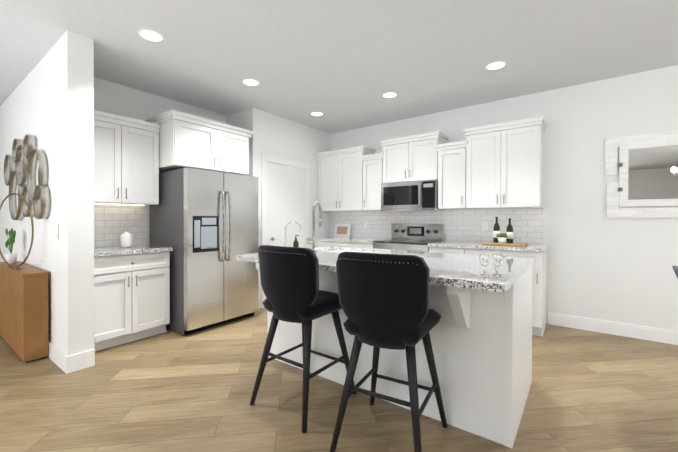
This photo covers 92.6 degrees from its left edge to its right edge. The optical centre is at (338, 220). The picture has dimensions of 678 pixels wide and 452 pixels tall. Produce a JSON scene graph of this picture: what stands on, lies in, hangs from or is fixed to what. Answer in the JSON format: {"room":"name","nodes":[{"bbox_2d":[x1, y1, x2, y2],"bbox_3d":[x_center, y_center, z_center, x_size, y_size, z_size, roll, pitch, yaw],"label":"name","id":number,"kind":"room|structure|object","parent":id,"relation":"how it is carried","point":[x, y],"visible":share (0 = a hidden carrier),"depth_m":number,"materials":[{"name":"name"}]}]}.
{"room":"kitchen","nodes":[
{"label":"kitchen","id":0,"kind":"room"},
{"bbox_2d":[0,30,93,355],"bbox_3d":[-3.740,-0.152,4.087,4.300,2.740,0.533,0,0,36],"label":"wall","id":1,"kind":"structure","parent":0,"point":[48,103],"depth_m":2.72,"materials":[{"name":"white paint"}]},
{"bbox_2d":[4,134,50,219],"bbox_3d":[-3.277,-0.440,3.371,1.755,0.880,0.060,0,0,36],"label":"circles","id":2,"kind":"object","parent":1,"relation":"attached to","point":[29,154],"visible":0.98,"depth_m":3.19,"materials":[{"name":"beige metal"}]},
{"bbox_2d":[55,224,58,238],"bbox_3d":[-2.402,0.099,2.756,0.075,0.125,0.009,0,0,36],"label":"switch plate","id":3,"kind":"object","parent":1,"relation":"attached to","point":[56,232],"visible":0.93,"depth_m":2.75,"materials":[{"name":"white plastic"}]},
{"bbox_2d":[48,340,94,373],"bbox_3d":[-3.806,1.151,3.905,4.216,0.135,0.189,0,0,36],"label":"baseboard","id":4,"kind":"structure","parent":1,"relation":"attached to","point":[61,360],"depth_m":2.67,"materials":[{"name":"white wood"}]},
{"bbox_2d":[94,77,225,246],"bbox_3d":[-2.269,-0.152,4.009,0.158,2.740,1.908,0,0,36],"label":"wall","id":5,"kind":"structure","parent":0,"point":[112,223],"depth_m":3.69,"materials":[{"name":"white paint"}]},
{"bbox_2d":[94,110,159,205],"bbox_3d":[-2.370,-0.615,3.430,0.382,0.902,0.753,0,0,36],"label":"upper cabinet","id":6,"kind":"object","parent":5,"relation":"attached to","point":[126,161],"visible":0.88,"depth_m":3.37,"materials":[{"name":"white wood"}]},
{"bbox_2d":[145,109,253,174],"bbox_3d":[-1.716,-0.880,4.042,0.700,0.575,1.065,0,0,36],"label":"upper cabinet","id":7,"kind":"object","parent":5,"relation":"attached to","point":[186,140],"visible":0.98,"depth_m":3.71,"materials":[{"name":"white wood"}]},
{"bbox_2d":[226,107,259,307],"bbox_3d":[-1.428,-0.154,4.648,0.750,2.740,0.120,0,0,36],"label":"wall","id":8,"kind":"structure","parent":0,"point":[248,119],"depth_m":4.44,"materials":[{"name":"white paint"}]},
{"bbox_2d":[260,110,329,307],"bbox_3d":[-0.682,-0.155,5.153,0.150,2.740,1.580,0,0,36],"label":"wall","id":9,"kind":"structure","parent":0,"point":[282,137],"depth_m":5.11,"materials":[{"name":"white paint"}]},
{"bbox_2d":[261,154,308,307],"bbox_3d":[-0.778,0.149,4.877,0.018,2.133,0.980,0,0,36],"label":"door frame","id":10,"kind":"structure","parent":9,"relation":"attached to","point":[265,159],"depth_m":4.54,"materials":[{"name":"white wood"}]},
{"bbox_2d":[267,162,304,247],"bbox_3d":[-0.753,0.193,4.859,0.081,2.029,0.794,0,0,36],"label":"pantry door","id":11,"kind":"structure","parent":9,"relation":"in","point":[285,194],"depth_m":4.85,"materials":[{"name":"white wood"}]},
{"bbox_2d":[0,308,677,451],"bbox_3d":[-1.245,1.256,0.991,12.000,0.060,9.250,0,0,36],"label":"floor","id":12,"kind":"structure","parent":0,"point":[168,390],"depth_m":2.16,"materials":[{"name":"brown wood"}]},
{"bbox_2d":[0,261,48,362],"bbox_3d":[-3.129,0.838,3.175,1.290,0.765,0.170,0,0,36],"label":"sideboard","id":13,"kind":"object","parent":12,"relation":"on","point":[24,311],"visible":1,"depth_m":2.83,"materials":[{"name":"brown wood"}]},
{"bbox_2d":[5,228,17,263],"bbox_3d":[-3.447,0.267,3.409,0.121,0.369,0.100,0,0,36],"label":"potted plant","id":14,"kind":"object","parent":13,"relation":"on","point":[10,257],"visible":1,"depth_m":3.38,"materials":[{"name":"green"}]},
{"bbox_2d":[0,193,33,268],"bbox_3d":[-3.076,0.099,3.068,0.687,0.708,0.157,0,0,36],"label":"sculpture","id":15,"kind":"object","parent":13,"relation":"on","point":[23,262],"visible":0.98,"depth_m":2.99,"materials":[{"name":"gold metal"}]},
{"bbox_2d":[94,245,172,350],"bbox_3d":[-2.255,0.755,3.351,0.643,0.930,0.757,0,0,36],"label":"base cabinet","id":16,"kind":"object","parent":12,"relation":"on","point":[132,293],"visible":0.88,"depth_m":3.18,"materials":[{"name":"white wood"}]},
{"bbox_2d":[120,232,132,247],"bbox_3d":[-2.260,0.205,3.449,0.110,0.162,0.110,0,0,36],"label":"canister","id":17,"kind":"object","parent":16,"relation":"on","point":[126,239],"visible":0.94,"depth_m":3.41,"materials":[{"name":"white ceramic"}]},
{"bbox_2d":[150,168,258,335],"bbox_3d":[-1.605,0.334,3.959,0.927,1.768,0.930,0,0,36],"label":"fridge","id":18,"kind":"object","parent":12,"relation":"on","point":[204,224],"visible":0.98,"depth_m":3.60,"materials":[{"name":"grey metal"}]},
{"bbox_2d":[250,245,356,432],"bbox_3d":[-0.237,0.695,2.217,0.500,1.064,0.560,0,0,36],"label":"bar stool","id":19,"kind":"object","parent":12,"relation":"on","point":[289,279],"visible":1,"depth_m":2.01,"materials":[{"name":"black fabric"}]},
{"bbox_2d":[307,236,388,247],"bbox_3d":[0.149,0.750,5.107,1.239,0.930,0.655,0,0,36],"label":"base cabinet","id":20,"kind":"object","parent":12,"relation":"on","point":[361,242],"visible":0.19,"depth_m":4.88,"materials":[{"name":"white"}]},
{"bbox_2d":[334,224,350,236],"bbox_3d":[0.056,0.173,5.505,0.320,0.215,0.059,0,0,36],"label":"picture frame","id":21,"kind":"object","parent":20,"relation":"on","point":[342,230],"visible":0.96,"depth_m":5.49,"materials":[{"name":"white"}]},
{"bbox_2d":[330,251,446,451],"bbox_3d":[0.293,0.696,1.807,0.500,1.064,0.560,0,0,29],"label":"bar stool","id":22,"kind":"object","parent":12,"relation":"on","point":[384,301],"visible":1,"depth_m":1.60,"materials":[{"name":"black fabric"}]},
{"bbox_2d":[255,262,533,447],"bbox_3d":[0.351,0.777,2.591,1.952,0.890,1.175,0,0,36],"label":"kitchen island","id":23,"kind":"object","parent":12,"relation":"on","point":[480,332],"depth_m":1.93,"materials":[{"name":"white wood"}]},
{"bbox_2d":[235,246,533,293],"bbox_3d":[0.320,0.312,2.586,2.016,0.040,1.244,0,0,36],"label":"island countertop","id":24,"kind":"structure","parent":23,"relation":"on","point":[461,271],"depth_m":2.05,"materials":[{"name":"white stone"}]},
{"bbox_2d":[285,221,301,246],"bbox_3d":[-0.433,0.146,3.011,0.125,0.284,0.125,0,0,36],"label":"filter faucet","id":25,"kind":"object","parent":24,"relation":"on","point":[286,227],"visible":0.92,"depth_m":3.00,"materials":[{"name":"silver metal"}]},
{"bbox_2d":[293,235,298,246],"bbox_3d":[-0.398,0.212,3.029,0.066,0.151,0.052,0,0,36],"label":"soap dispenser","id":26,"kind":"object","parent":24,"relation":"on","point":[295,243],"visible":0.77,"depth_m":3.02,"materials":[{"name":"brown glass"}]},
{"bbox_2d":[306,201,321,251],"bbox_3d":[-0.203,0.055,3.058,0.104,0.465,0.215,0,0,36],"label":"faucet","id":27,"kind":"object","parent":24,"relation":"on","point":[313,248],"visible":0.96,"depth_m":2.98,"materials":[{"name":"silver metal"}]},
{"bbox_2d":[343,250,370,252],"bbox_3d":[0.072,0.418,3.155,0.685,0.209,0.440,0,0,36],"label":"sink","id":28,"kind":"object","parent":24,"relation":"in","point":[364,251],"depth_m":3.31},
{"bbox_2d":[479,255,489,274],"bbox_3d":[0.779,0.239,1.736,0.052,0.105,0.052,0,0,36],"label":"wine glass","id":29,"kind":"object","parent":24,"relation":"on","point":[484,260],"visible":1,"depth_m":1.72,"materials":[{"name":"clear glass"}]},
{"bbox_2d":[492,255,501,275],"bbox_3d":[0.842,0.239,1.727,0.052,0.105,0.052,0,0,36],"label":"wine glass","id":30,"kind":"object","parent":24,"relation":"on","point":[496,260],"visible":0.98,"depth_m":1.71,"materials":[{"name":"clear glass"}]},
{"bbox_2d":[373,223,444,251],"bbox_3d":[0.956,0.634,4.486,0.782,1.165,0.685,0,0,36],"label":"range","id":31,"kind":"object","parent":12,"relation":"on","point":[414,237],"visible":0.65,"depth_m":4.53,"materials":[{"name":"silver metal"}]},
{"bbox_2d":[428,241,547,336],"bbox_3d":[1.774,0.753,3.906,1.209,0.930,0.655,0,0,36],"label":"base cabinet","id":32,"kind":"object","parent":12,"relation":"on","point":[537,253],"visible":0.33,"depth_m":3.48,"materials":[{"name":"white wood"}]},
{"bbox_2d":[482,217,527,245],"bbox_3d":[1.933,0.122,3.787,0.440,0.326,0.270,0,0,36],"label":"tray","id":33,"kind":"object","parent":32,"relation":"on","point":[499,238],"visible":1,"depth_m":3.73,"materials":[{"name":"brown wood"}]},
{"bbox_2d":[672,266,677,278],"bbox_3d":[2.320,0.764,1.829,0.603,0.921,0.440,0,0,36],"label":"dining chair","id":34,"kind":"object","parent":12,"relation":"on","point":[675,268],"visible":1,"depth_m":2.04,"materials":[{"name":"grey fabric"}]},
{"bbox_2d":[0,0,677,133],"bbox_3d":[-1.245,-1.554,0.983,12.000,0.080,9.250,0,0,36],"label":"ceiling","id":35,"kind":"structure","parent":0,"point":[343,65],"depth_m":2.87,"materials":[{"name":"white paint"}]},
{"bbox_2d":[137,29,164,41],"bbox_3d":[-1.543,-1.515,2.665,0.196,0.006,0.196,0,0,36],"label":"recessed light","id":36,"kind":"object","parent":35,"relation":"in","point":[152,35],"visible":1,"depth_m":2.66,"materials":[{"name":"white plastic"}]},
{"bbox_2d":[242,78,259,85],"bbox_3d":[-0.971,-1.518,3.572,0.196,0.006,0.196,0,0,36],"label":"recessed light","id":37,"kind":"object","parent":35,"relation":"in","point":[250,82],"visible":1,"depth_m":3.57,"materials":[{"name":"white plastic"}]},
{"bbox_2d":[310,112,323,115],"bbox_3d":[-0.316,-1.521,4.643,0.196,0.006,0.196,0,0,36],"label":"recessed light","id":38,"kind":"object","parent":35,"relation":"in","point":[317,113],"visible":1,"depth_m":4.62,"materials":[{"name":"white plastic"}]},
{"bbox_2d":[382,92,397,97],"bbox_3d":[0.619,-1.519,3.939,0.196,0.006,0.196,0,0,36],"label":"recessed light","id":39,"kind":"object","parent":35,"relation":"in","point":[390,94],"visible":1,"depth_m":3.92,"materials":[{"name":"white plastic"}]},
{"bbox_2d":[485,61,506,69],"bbox_3d":[1.540,-1.517,3.183,0.196,0.006,0.196,0,0,36],"label":"recessed light","id":40,"kind":"object","parent":35,"relation":"in","point":[494,65],"visible":1,"depth_m":3.18,"materials":[{"name":"white"}]},
{"bbox_2d":[330,65,677,330],"bbox_3d":[3.026,-0.151,3.482,8.100,2.740,0.158,0,0,36],"label":"wall","id":41,"kind":"structure","parent":0,"point":[601,265],"depth_m":3.62,"materials":[{"name":"white paint"}]},
{"bbox_2d":[317,148,376,211],"bbox_3d":[0.103,-0.621,5.332,0.891,0.940,0.351,0,0,36],"label":"upper cabinet","id":42,"kind":"object","parent":41,"relation":"attached to","point":[339,173],"depth_m":5.17,"materials":[{"name":"white wood"}]},
{"bbox_2d":[361,156,380,210],"bbox_3d":[0.598,-0.545,4.966,0.335,0.790,0.351,0,0,36],"label":"upper cabinet","id":43,"kind":"object","parent":41,"relation":"attached to","point":[370,165],"depth_m":4.85,"materials":[{"name":"white wood"}]},
{"bbox_2d":[381,132,448,182],"bbox_3d":[1.063,-0.827,4.622,0.815,0.583,0.351,0,0,36],"label":"upper cabinet","id":44,"kind":"object","parent":41,"relation":"attached to","point":[415,158],"depth_m":4.45,"materials":[{"name":"white wood"}]},
{"bbox_2d":[381,179,445,211],"bbox_3d":[1.031,-0.330,4.580,0.805,0.404,0.445,0,0,36],"label":"microwave","id":45,"kind":"object","parent":44,"relation":"attached to","point":[419,195],"visible":1,"depth_m":4.41,"materials":[{"name":"silver metal"}]},
{"bbox_2d":[437,144,472,209],"bbox_3d":[1.535,-0.548,4.273,0.355,0.800,0.351,0,0,36],"label":"upper cabinet","id":46,"kind":"object","parent":41,"relation":"attached to","point":[450,157],"depth_m":4.14,"materials":[{"name":"white wood"}]},
{"bbox_2d":[482,222,487,230],"bbox_3d":[1.898,0.080,4.215,0.075,0.115,0.006,0,0,36],"label":"electrical outlet","id":47,"kind":"object","parent":41,"relation":"attached to","point":[484,226],"visible":1,"depth_m":4.21,"materials":[{"name":"white plastic"}]},
{"bbox_2d":[465,120,544,208],"bbox_3d":[1.997,-0.619,3.932,0.790,0.945,0.351,0,0,36],"label":"upper cabinet","id":48,"kind":"object","parent":41,"relation":"attached to","point":[497,166],"depth_m":3.76,"materials":[{"name":"white wood"}]},
{"bbox_2d":[548,312,677,344],"bbox_3d":[4.284,1.155,2.453,4.550,0.135,0.017,0,0,36],"label":"baseboard","id":49,"kind":"structure","parent":41,"relation":"attached to","point":[633,331],"depth_m":3.44,"materials":[{"name":"white wood"}]},
{"bbox_2d":[605,130,677,217],"bbox_3d":[3.384,-0.449,3.093,1.306,0.851,0.053,0,0,36],"label":"wall mirror","id":50,"kind":"object","parent":41,"relation":"attached to","point":[648,168],"visible":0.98,"depth_m":3.29,"materials":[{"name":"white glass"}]}
]}

